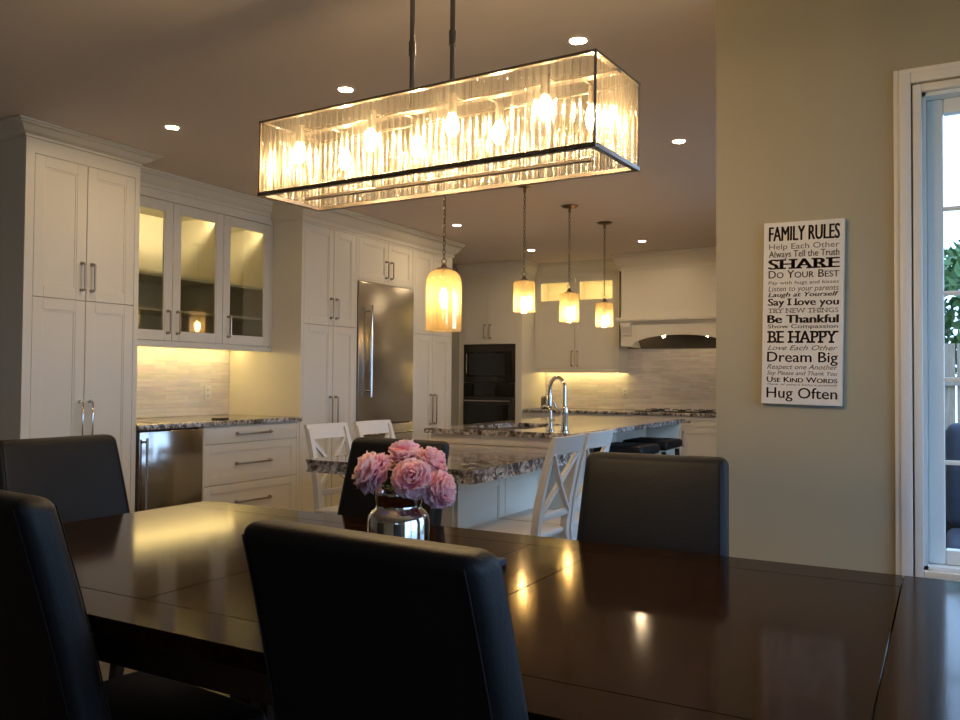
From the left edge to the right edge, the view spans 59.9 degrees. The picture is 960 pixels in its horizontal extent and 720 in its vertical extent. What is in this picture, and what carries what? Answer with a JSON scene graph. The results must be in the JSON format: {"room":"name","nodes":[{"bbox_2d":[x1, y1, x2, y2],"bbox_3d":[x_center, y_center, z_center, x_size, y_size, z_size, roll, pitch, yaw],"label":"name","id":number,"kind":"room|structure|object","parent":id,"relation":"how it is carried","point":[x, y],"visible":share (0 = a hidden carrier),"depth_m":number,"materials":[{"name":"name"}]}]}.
{"room":"dining room","nodes":[
{"label":"dining room","id":0,"kind":"room"},
{"bbox_2d":[96,660,228,696],"bbox_3d":[0.160,1.364,3.801,7.160,0.100,12.180,0,-2,29],"label":"floor","id":1,"kind":"structure","parent":0,"point":[104,667],"depth_m":3.46,"materials":[{"name":"brown wood"}]},
{"bbox_2d":[0,434,129,679],"bbox_3d":[-1.348,0.783,2.924,0.554,1.003,0.522,0,-2,29],"label":"dining chair","id":2,"kind":"object","parent":1,"relation":"on","point":[82,475],"visible":0.38,"depth_m":3.03,"materials":[{"name":"black leather"}]},
{"bbox_2d":[0,115,162,512],"bbox_3d":[-2.596,0.019,4.998,0.866,2.608,0.927,0,-2,29],"label":"pantry cabinet","id":3,"kind":"object","parent":1,"relation":"on","point":[70,199],"visible":0.77,"depth_m":4.76,"materials":[{"name":"beige paint"}]},
{"bbox_2d":[0,490,265,719],"bbox_3d":[-0.816,0.755,1.771,0.472,1.011,0.554,-1,-2,35],"label":"dining chair","id":4,"kind":"object","parent":1,"relation":"on","point":[49,670],"visible":1,"depth_m":1.52,"materials":[{"name":"black leather"}]},
{"bbox_2d":[135,427,202,511],"bbox_3d":[-2.233,0.883,5.517,0.653,0.870,0.514,0,-2,29],"label":"beverage fridge","id":5,"kind":"object","parent":1,"relation":"on","point":[168,462],"visible":0.36,"depth_m":5.36,"materials":[{"name":"silver metal"}]},
{"bbox_2d":[198,421,299,509],"bbox_3d":[-1.951,0.911,6.207,0.805,0.893,0.956,0,-2,29],"label":"base cabinet","id":6,"kind":"object","parent":1,"relation":"on","point":[245,464],"visible":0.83,"depth_m":6.02,"materials":[{"name":"beige paint"}]},
{"bbox_2d":[136,414,302,430],"bbox_3d":[-2.083,0.439,5.988,0.799,0.033,1.494,0,-2,29],"label":"countertop","id":7,"kind":"structure","parent":6,"relation":"on","point":[151,423],"depth_m":5.87,"materials":[{"name":"grey stone"}]},
{"bbox_2d":[212,417,228,420],"bbox_3d":[-1.819,0.412,5.838,0.070,0.018,0.100,0,-2,29],"label":"stack","id":8,"kind":"object","parent":7,"relation":"on","point":[217,418],"visible":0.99,"depth_m":5.81,"materials":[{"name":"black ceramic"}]},
{"bbox_2d":[229,220,357,511],"bbox_3d":[-1.539,0.075,6.956,0.804,2.607,0.703,0,-2,29],"label":"tall cabinet","id":9,"kind":"object","parent":1,"relation":"on","point":[308,372],"visible":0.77,"depth_m":6.67,"materials":[{"name":"beige paint"}]},
{"bbox_2d":[304,422,351,514],"bbox_3d":[-0.731,0.861,4.932,0.543,0.952,0.410,0,-2,29],"label":"chair","id":10,"kind":"object","parent":1,"relation":"on","point":[324,430],"visible":0.3,"depth_m":4.94,"materials":[{"name":"white paint"}]},
{"bbox_2d":[260,437,448,719],"bbox_3d":[-0.417,0.788,2.870,0.450,1.003,0.554,0,-2,29],"label":"dining chair","id":11,"kind":"object","parent":1,"relation":"on","point":[353,502],"visible":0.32,"depth_m":3.07,"materials":[{"name":"black leather"}]},
{"bbox_2d":[353,420,395,438],"bbox_3d":[-0.502,0.873,5.342,0.543,0.952,0.410,0,-2,29],"label":"chair","id":12,"kind":"object","parent":1,"relation":"on","point":[361,428],"visible":0.12,"depth_m":5.49,"materials":[{"name":"white paint"}]},
{"bbox_2d":[356,281,413,438],"bbox_3d":[-1.143,0.364,7.622,0.844,2.066,0.850,0,-2,29],"label":"refrigerator","id":13,"kind":"object","parent":1,"relation":"on","point":[385,314],"visible":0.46,"depth_m":7.44,"materials":[{"name":"silver metal"}]},
{"bbox_2d":[242,519,528,719],"bbox_3d":[-0.036,0.750,1.337,0.472,1.011,0.554,-1,-2,34],"label":"dining chair","id":14,"kind":"object","parent":1,"relation":"on","point":[354,625],"visible":1,"depth_m":1.12,"materials":[{"name":"black leather"}]},
{"bbox_2d":[408,248,451,439],"bbox_3d":[-0.778,0.114,8.319,0.804,2.607,0.701,0,-2,29],"label":"tall cabinet","id":15,"kind":"object","parent":1,"relation":"on","point":[432,322],"visible":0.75,"depth_m":8.11,"materials":[{"name":"beige paint"}]},
{"bbox_2d":[305,443,572,527],"bbox_3d":[-0.145,0.942,4.816,1.037,0.790,1.411,0,-2,29],"label":"kitchen island","id":16,"kind":"object","parent":1,"relation":"on","point":[492,483],"visible":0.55,"depth_m":4.58,"materials":[{"name":"stone"}]},
{"bbox_2d":[459,273,545,424],"bbox_3d":[0.269,0.166,10.154,0.844,2.607,0.714,0,-2,29],"label":"tall cabinet","id":17,"kind":"object","parent":1,"relation":"on","point":[490,310],"visible":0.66,"depth_m":9.88,"materials":[{"name":"beige paint"}]},
{"bbox_2d":[463,383,514,423],"bbox_3d":[0.207,0.650,10.053,0.692,0.743,0.576,0,-2,29],"label":"wall oven","id":18,"kind":"object","parent":17,"relation":"in","point":[482,402],"visible":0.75,"depth_m":9.84,"materials":[{"name":"black metal"}]},
{"bbox_2d":[464,344,515,382],"bbox_3d":[0.203,0.045,10.054,0.692,0.453,0.508,0,-2,29],"label":"microwave","id":19,"kind":"object","parent":17,"relation":"in","point":[493,363],"visible":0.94,"depth_m":9.86,"materials":[{"name":"black metal"}]},
{"bbox_2d":[456,259,619,276],"bbox_3d":[0.709,-1.077,9.728,2.030,0.138,0.440,0,-2,29],"label":"trim","id":20,"kind":"structure","parent":17,"relation":"attached to","point":[586,266],"depth_m":9.77,"materials":[{"name":"beige paint"}]},
{"bbox_2d":[61,501,959,719],"bbox_3d":[0.132,0.885,1.796,3.330,0.760,1.196,0,-2,29],"label":"dining table","id":21,"kind":"object","parent":1,"relation":"on","point":[603,631],"visible":0.6,"depth_m":1.61,"materials":[{"name":"brown wood"}]},
{"bbox_2d":[367,489,429,540],"bbox_3d":[-0.194,0.410,1.987,0.147,0.194,0.147,0,-2,29],"label":"vase","id":22,"kind":"object","parent":21,"relation":"on","point":[393,514],"visible":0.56,"depth_m":1.94,"materials":[{"name":"silver glass"}]},
{"bbox_2d":[351,451,392,494],"bbox_3d":[-0.251,0.345,1.974,0.104,0.263,0.118,0,-2,29],"label":"peony","id":23,"kind":"object","parent":22,"relation":"in","point":[371,470],"visible":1,"depth_m":1.94,"materials":[{"name":"pink plant"}]},
{"bbox_2d":[386,439,422,470],"bbox_3d":[-0.184,0.336,2.025,0.100,0.286,0.095,1,-1,-21],"label":"peony","id":24,"kind":"object","parent":22,"relation":"in","point":[403,449],"visible":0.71,"depth_m":2.00,"materials":[{"name":"pink plant"}]},
{"bbox_2d":[388,457,432,499],"bbox_3d":[-0.165,0.351,1.944,0.113,0.250,0.099,0,-1,13],"label":"peony","id":25,"kind":"object","parent":22,"relation":"in","point":[404,485],"visible":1,"depth_m":1.92,"materials":[{"name":"pink plant"}]},
{"bbox_2d":[415,446,447,471],"bbox_3d":[-0.134,0.342,2.004,0.108,0.272,0.109,0,-2,29],"label":"peony","id":26,"kind":"object","parent":22,"relation":"in","point":[436,458],"visible":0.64,"depth_m":1.99,"materials":[{"name":"pink plant"}]},
{"bbox_2d":[422,469,456,508],"bbox_3d":[-0.121,0.367,1.970,0.139,0.221,0.097,0,-2,29],"label":"peony","id":27,"kind":"object","parent":22,"relation":"in","point":[442,493],"visible":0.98,"depth_m":1.94,"materials":[{"name":"pink plant"}]},
{"bbox_2d":[497,557,505,566],"bbox_3d":[0.021,0.502,2.071,0.072,0.018,0.060,0,-2,29],"label":"box","id":28,"kind":"object","parent":21,"relation":"on","point":[502,561],"visible":0.23,"depth_m":2.06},
{"bbox_2d":[466,433,585,539],"bbox_3d":[0.234,0.851,4.233,0.543,0.952,0.410,0,-2,29],"label":"chair","id":29,"kind":"object","parent":1,"relation":"on","point":[573,444],"visible":0.59,"depth_m":4.16,"materials":[{"name":"white paint"}]},
{"bbox_2d":[431,424,679,538],"bbox_3d":[0.721,0.959,6.575,1.040,0.854,2.492,0,-2,29],"label":"kitchen island","id":30,"kind":"object","parent":1,"relation":"on","point":[669,431],"visible":0.17,"depth_m":5.61,"materials":[{"name":"beige paint"}]},
{"bbox_2d":[424,415,684,438],"bbox_3d":[0.720,0.513,6.589,1.110,0.035,2.550,0,-2,29],"label":"island countertop","id":31,"kind":"structure","parent":30,"relation":"on","point":[577,425],"depth_m":6.19,"materials":[{"name":"grey stone"}]},
{"bbox_2d":[506,427,530,428],"bbox_3d":[0.279,0.619,6.116,0.504,0.204,0.764,0,-2,29],"label":"sink","id":32,"kind":"object","parent":31,"relation":"in","point":[506,427],"visible":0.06,"depth_m":6.52,"materials":[{"name":"silver metal"}]},
{"bbox_2d":[540,404,554,430],"bbox_3d":[0.451,0.382,5.554,0.044,0.173,0.138,1,-2,-30],"label":"tap","id":33,"kind":"object","parent":31,"relation":"on","point":[551,420],"visible":0.99,"depth_m":5.52,"materials":[{"name":"silver metal"}]},
{"bbox_2d":[546,376,568,431],"bbox_3d":[0.493,0.284,5.446,0.083,0.365,0.196,2,-2,-41],"label":"faucet","id":34,"kind":"object","parent":31,"relation":"on","point":[564,410],"visible":1,"depth_m":5.40,"materials":[{"name":"silver metal"}]},
{"bbox_2d":[499,429,613,539],"bbox_3d":[0.439,0.862,4.622,0.543,0.952,0.410,0,-2,29],"label":"chair","id":35,"kind":"object","parent":1,"relation":"on","point":[602,439],"visible":0.27,"depth_m":4.44,"materials":[{"name":"white paint"}]},
{"bbox_2d":[523,412,624,418],"bbox_3d":[1.181,1.036,9.643,1.228,0.855,0.674,0,-2,29],"label":"base cabinet","id":36,"kind":"object","parent":1,"relation":"on","point":[526,415],"visible":0.1,"depth_m":9.51,"materials":[{"name":"beige paint"}]},
{"bbox_2d":[523,408,715,416],"bbox_3d":[1.722,0.586,9.366,2.448,0.035,0.658,0,-2,29],"label":"countertop","id":37,"kind":"structure","parent":36,"relation":"on","point":[570,410],"depth_m":9.16,"materials":[{"name":"grey stone"}]},
{"bbox_2d":[541,394,551,408],"bbox_3d":[0.787,0.488,9.880,0.132,0.173,0.132,0,-2,29],"label":"canister","id":38,"kind":"object","parent":37,"relation":"on","point":[543,398],"visible":0.57,"depth_m":9.83,"materials":[{"name":"silver metal"}]},
{"bbox_2d":[636,408,715,413],"bbox_3d":[2.199,0.550,9.090,0.905,0.031,0.480,0,-2,29],"label":"cooktop","id":39,"kind":"object","parent":37,"relation":"in","point":[652,409],"visible":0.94,"depth_m":9.02,"materials":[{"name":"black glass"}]},
{"bbox_2d":[593,442,659,453],"bbox_3d":[1.108,1.009,6.284,0.381,0.746,0.460,0,-2,29],"label":"bar stool","id":40,"kind":"object","parent":1,"relation":"on","point":[619,447],"visible":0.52,"depth_m":6.15,"materials":[{"name":"black leather"}]},
{"bbox_2d":[623,437,681,454],"bbox_3d":[1.427,1.026,6.896,0.381,0.746,0.460,0,-2,29],"label":"bar stool","id":41,"kind":"object","parent":1,"relation":"on","point":[665,444],"visible":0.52,"depth_m":6.77,"materials":[{"name":"black leather"}]},
{"bbox_2d":[577,452,728,556],"bbox_3d":[0.428,0.780,2.282,0.464,1.003,0.554,0,-2,24],"label":"dining chair","id":42,"kind":"object","parent":1,"relation":"on","point":[655,501],"visible":0.45,"depth_m":2.44,"materials":[{"name":"black leather"}]},
{"bbox_2d":[625,415,715,456],"bbox_3d":[2.251,1.029,9.046,1.216,0.855,0.674,0,-2,29],"label":"base cabinet","id":43,"kind":"object","parent":1,"relation":"on","point":[697,434],"visible":0.27,"depth_m":8.71,"materials":[{"name":"beige paint"}]},
{"bbox_2d":[147,264,459,424],"bbox_3d":[-2.882,0.029,5.537,0.150,2.610,11.860,0,-2,29],"label":"wall","id":44,"kind":"structure","parent":0,"point":[455,275],"depth_m":10.02,"materials":[{"name":"beige paint"}]},
{"bbox_2d":[136,346,228,417],"bbox_3d":[-2.424,0.155,6.187,0.009,0.539,1.490,0,-2,29],"label":"backsplash","id":45,"kind":"structure","parent":44,"relation":"attached to","point":[170,381],"depth_m":6.40,"materials":[{"name":"tile"}]},
{"bbox_2d":[204,386,210,399],"bbox_3d":[-2.166,0.261,6.632,0.008,0.116,0.072,0,-2,29],"label":"wall outlet","id":46,"kind":"object","parent":45,"relation":"attached to","point":[207,389],"visible":1,"depth_m":6.62,"materials":[{"name":"plastic"}]},
{"bbox_2d":[137,185,272,351],"bbox_3d":[-2.201,-0.667,6.085,0.504,1.175,1.490,0,-2,29],"label":"upper cabinet","id":47,"kind":"object","parent":44,"relation":"attached to","point":[205,268],"visible":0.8,"depth_m":6.22,"materials":[{"name":"beige paint"}]},
{"bbox_2d":[138,306,260,321],"bbox_3d":[-2.236,-0.338,6.096,0.403,0.018,1.452,0,-2,29],"label":"shelf","id":48,"kind":"object","parent":47,"relation":"attached to","point":[143,312],"depth_m":6.22,"materials":[{"name":"beige paint"}]},
{"bbox_2d":[139,271,261,292],"bbox_3d":[-2.235,-0.575,6.102,0.403,0.018,1.452,0,-2,29],"label":"shelf","id":49,"kind":"object","parent":47,"relation":"attached to","point":[146,279],"depth_m":6.21,"materials":[{"name":"beige paint"}]},
{"bbox_2d":[143,207,262,233],"bbox_3d":[-2.051,-1.045,6.009,0.044,0.048,1.440,0,-2,29],"label":"light","id":50,"kind":"object","parent":47,"relation":"attached to","point":[221,219],"depth_m":6.13,"materials":[{"name":"beige paint"}]},
{"bbox_2d":[140,166,272,217],"bbox_3d":[-1.949,-1.202,6.017,0.085,0.108,1.396,0,-2,29],"label":"trim","id":51,"kind":"structure","parent":47,"relation":"attached to","point":[149,177],"depth_m":5.96,"materials":[{"name":"beige paint"}]},
{"bbox_2d":[357,234,413,289],"bbox_3d":[-1.151,-0.941,7.663,0.804,0.537,0.856,0,-2,29],"label":"upper cabinet","id":52,"kind":"object","parent":44,"relation":"attached to","point":[381,262],"visible":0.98,"depth_m":7.45,"materials":[{"name":"beige paint"}]},
{"bbox_2d":[271,197,465,257],"bbox_3d":[-1.103,-1.137,7.641,0.820,0.146,2.465,0,-2,29],"label":"trim","id":53,"kind":"structure","parent":52,"relation":"attached to","point":[343,219],"depth_m":7.13,"materials":[{"name":"beige paint"}]},
{"bbox_2d":[0,0,715,264],"bbox_3d":[0.180,-1.355,3.868,7.160,0.120,12.180,0,-2,29],"label":"ceiling","id":54,"kind":"structure","parent":0,"point":[118,71],"depth_m":4.10,"materials":[{"name":"beige paint"}]},
{"bbox_2d":[163,124,180,129],"bbox_3d":[-1.704,-1.288,4.616,0.096,0.004,0.096,0,-2,29],"label":"recessed light","id":55,"kind":"object","parent":54,"relation":"in","point":[167,126],"visible":1,"depth_m":4.61,"materials":[{"name":"beige paint"}]},
{"bbox_2d":[336,86,355,92],"bbox_3d":[-0.643,-1.295,3.993,0.096,0.004,0.096,0,-2,29],"label":"recessed light","id":56,"kind":"object","parent":54,"relation":"in","point":[345,89],"visible":1,"depth_m":3.99,"materials":[{"name":"beige paint"}]},
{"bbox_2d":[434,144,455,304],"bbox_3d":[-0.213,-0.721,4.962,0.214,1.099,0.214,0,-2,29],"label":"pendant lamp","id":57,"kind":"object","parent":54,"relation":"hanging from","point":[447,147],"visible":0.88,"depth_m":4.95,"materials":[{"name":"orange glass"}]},
{"bbox_2d":[257,0,640,211],"bbox_3d":[-0.107,-0.876,1.977,0.954,0.944,0.231,0,-1,33],"label":"chandelier","id":58,"kind":"object","parent":54,"relation":"hanging from","point":[301,132],"visible":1,"depth_m":1.92,"materials":[{"name":"glass"}]},
{"bbox_2d":[296,125,311,158],"bbox_3d":[-0.453,-0.552,2.149,0.032,0.101,0.068,0,-2,29],"label":"bulb","id":59,"kind":"object","parent":58,"relation":"attached to","point":[298,127],"depth_m":2.13,"materials":[{"name":"white glass"}]},
{"bbox_2d":[335,130,348,165],"bbox_3d":[-0.364,-0.550,2.172,0.032,0.101,0.068,0,-2,29],"label":"bulb","id":60,"kind":"object","parent":58,"relation":"attached to","point":[344,135],"depth_m":2.18,"materials":[{"name":"white glass"}]},
{"bbox_2d":[367,110,382,146],"bbox_3d":[-0.253,-0.552,2.021,0.032,0.101,0.068,0,-2,29],"label":"bulb","id":61,"kind":"object","parent":58,"relation":"attached to","point":[373,113],"depth_m":2.00,"materials":[{"name":"white glass"}]},
{"bbox_2d":[408,115,421,153],"bbox_3d":[-0.164,-0.550,2.045,0.032,0.101,0.068,0,-2,29],"label":"bulb","id":62,"kind":"object","parent":58,"relation":"attached to","point":[417,122],"depth_m":2.05,"materials":[{"name":"white glass"}]},
{"bbox_2d":[448,93,463,132],"bbox_3d":[-0.054,-0.551,1.893,0.032,0.101,0.068,0,-2,29],"label":"bulb","id":63,"kind":"object","parent":58,"relation":"attached to","point":[456,101],"depth_m":1.87,"materials":[{"name":"white glass"}]},
{"bbox_2d":[489,99,503,140],"bbox_3d":[0.035,-0.549,1.917,0.032,0.101,0.068,0,-2,29],"label":"bulb","id":64,"kind":"object","parent":58,"relation":"attached to","point":[499,107],"depth_m":1.93,"materials":[{"name":"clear glass"}]},
{"bbox_2d":[541,74,555,116],"bbox_3d":[0.146,-0.550,1.765,0.032,0.101,0.068,0,-2,29],"label":"bulb","id":65,"kind":"object","parent":58,"relation":"attached to","point":[547,83],"depth_m":1.74,"materials":[{"name":"white glass"}]},
{"bbox_2d":[583,80,597,125],"bbox_3d":[0.235,-0.549,1.789,0.032,0.101,0.068,0,-2,29],"label":"bulb","id":66,"kind":"object","parent":58,"relation":"attached to","point":[590,85],"depth_m":1.80,"materials":[{"name":"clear glass"}]},
{"bbox_2d":[518,185,533,310],"bbox_3d":[0.314,-0.792,5.907,0.156,0.905,0.156,0,-2,29],"label":"pendant lamp","id":67,"kind":"object","parent":54,"relation":"hanging from","point":[523,280],"visible":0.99,"depth_m":5.89,"materials":[{"name":"orange glass"}]},
{"bbox_2d":[561,204,577,319],"bbox_3d":[0.709,-0.763,6.614,0.158,0.922,0.158,0,-2,29],"label":"pendant lamp","id":68,"kind":"object","parent":54,"relation":"hanging from","point":[569,207],"visible":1,"depth_m":6.60,"materials":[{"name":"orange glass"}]},
{"bbox_2d":[566,35,589,44],"bbox_3d":[0.400,-1.302,3.399,0.096,0.004,0.096,0,-2,29],"label":"recessed light","id":69,"kind":"object","parent":54,"relation":"in","point":[577,39],"visible":1,"depth_m":3.39,"materials":[{"name":"beige paint"}]},
{"bbox_2d":[597,221,611,326],"bbox_3d":[1.089,-0.747,7.295,0.156,0.916,0.156,0,-2,29],"label":"pendant lamp","id":70,"kind":"object","parent":54,"relation":"hanging from","point":[604,223],"visible":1,"depth_m":7.28,"materials":[{"name":"orange glass"}]},
{"bbox_2d":[670,139,686,143],"bbox_3d":[1.148,-1.262,4.814,0.096,0.004,0.096,0,-2,29],"label":"recessed light","id":71,"kind":"object","parent":54,"relation":"in","point":[675,141],"visible":1,"depth_m":4.81,"materials":[{"name":"beige paint"}]},
{"bbox_2d":[716,0,959,576],"bbox_3d":[1.998,-0.012,2.413,2.562,2.610,0.160,0,-2,29],"label":"wall","id":72,"kind":"structure","parent":0,"point":[805,127],"depth_m":2.82,"materials":[{"name":"beige paint"}]},
{"bbox_2d":[761,218,845,405],"bbox_3d":[1.090,-0.159,2.817,0.278,0.630,0.026,1,-1,29],"label":"wall sign","id":73,"kind":"object","parent":72,"relation":"attached to","point":[804,267],"visible":1,"depth_m":2.80,"materials":[{"name":"white wood"}]},
{"bbox_2d":[893,61,959,580],"bbox_3d":[1.997,-0.100,2.310,1.522,1.678,0.026,0,-2,29],"label":"trim","id":74,"kind":"structure","parent":72,"relation":"attached to","point":[903,80],"depth_m":2.65,"materials":[{"name":"white paint"}]},
{"bbox_2d":[921,88,959,572],"bbox_3d":[2.035,-0.099,2.378,1.362,1.518,0.129,0,-2,29],"label":"glass door","id":75,"kind":"structure","parent":72,"relation":"in","point":[936,105],"depth_m":2.67,"materials":[{"name":"white plastic"}]},
{"bbox_3d":[2.157,0.164,9.600,4.990,2.610,0.150,0,-2,29],"label":"wall","id":76,"kind":"structure","parent":0,"visible":0},
{"bbox_2d":[535,271,627,372],"bbox_3d":[1.190,-0.494,9.859,1.052,1.289,0.364,0,-2,29],"label":"upper cabinet","id":77,"kind":"object","parent":76,"relation":"attached to","point":[581,343],"visible":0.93,"depth_m":9.75,"materials":[{"name":"beige paint"}]},
{"bbox_2d":[546,348,715,410],"bbox_3d":[1.882,0.222,9.658,2.444,0.707,0.009,0,-2,29],"label":"backsplash","id":78,"kind":"structure","parent":76,"relation":"attached to","point":[672,378],"depth_m":9.60,"materials":[{"name":"tile"}]},
{"bbox_2d":[622,388,627,397],"bbox_3d":[1.697,0.385,9.747,0.072,0.116,0.008,0,-2,29],"label":"wall outlet","id":79,"kind":"object","parent":78,"relation":"attached to","point":[624,390],"visible":1,"depth_m":9.74,"materials":[{"name":"plastic"}]},
{"bbox_2d":[616,265,715,348],"bbox_3d":[2.241,-0.646,9.092,1.360,1.007,0.686,0,-2,29],"label":"range hood","id":80,"kind":"object","parent":76,"relation":"attached to","point":[666,307],"visible":0.71,"depth_m":8.93,"materials":[{"name":"beige paint"}]},
{"bbox_2d":[609,247,715,270],"bbox_3d":[2.231,-1.062,9.078,1.462,0.178,0.730,0,-2,29],"label":"trim","id":81,"kind":"structure","parent":80,"relation":"attached to","point":[693,257],"depth_m":8.85,"materials":[{"name":"beige paint"}]},
{"bbox_2d":[616,315,715,323],"bbox_3d":[2.241,-0.426,9.089,1.360,0.063,0.681,0,-2,29],"label":"mantel shelf","id":82,"kind":"object","parent":80,"relation":"attached to","point":[625,319],"depth_m":8.86,"materials":[{"name":"beige paint"}]},
{"label":"outside","id":83,"kind":"structure","parent":0,"visible":0},
{"bbox_3d":[3.299,1.633,3.840,18.000,0.210,50.000,0,-2,29],"label":"ground","id":84,"kind":"structure","parent":83,"visible":0},
{"bbox_2d":[944,240,959,376],"bbox_3d":[6.694,0.009,10.591,3.020,3.339,2.646,0,-2,29],"label":"tree","id":85,"kind":"object","parent":84,"relation":"on","point":[952,261],"visible":0.27,"depth_m":10.34,"materials":[{"name":"green plant"}]},
{"bbox_3d":[5.729,1.558,5.404,5.280,0.030,8.695,0,-2,29],"label":"deck","id":86,"kind":"object","parent":84,"relation":"on","visible":0},
{"bbox_2d":[944,343,959,428],"bbox_3d":[6.375,0.658,7.271,7.040,1.870,0.100,0,-2,29],"label":"fence","id":87,"kind":"object","parent":86,"relation":"on","point":[950,413],"visible":0.04,"depth_m":8.25,"materials":[{"name":"white wood"}]},
{"bbox_2d":[945,423,959,548],"bbox_3d":[2.983,0.897,3.694,1.640,1.170,0.840,0,-2,29],"label":"sofa","id":88,"kind":"object","parent":86,"relation":"on","point":[952,433],"visible":0.47,"depth_m":4.17,"materials":[{"name":"fabric"}]},
{"bbox_2d":[946,528,959,548],"bbox_3d":[2.566,0.926,3.777,0.790,0.190,0.580,0,-2,29],"label":"seat cushion","id":89,"kind":"object","parent":88,"relation":"on","point":[953,535],"depth_m":3.92,"materials":[{"name":"grey fabric"}]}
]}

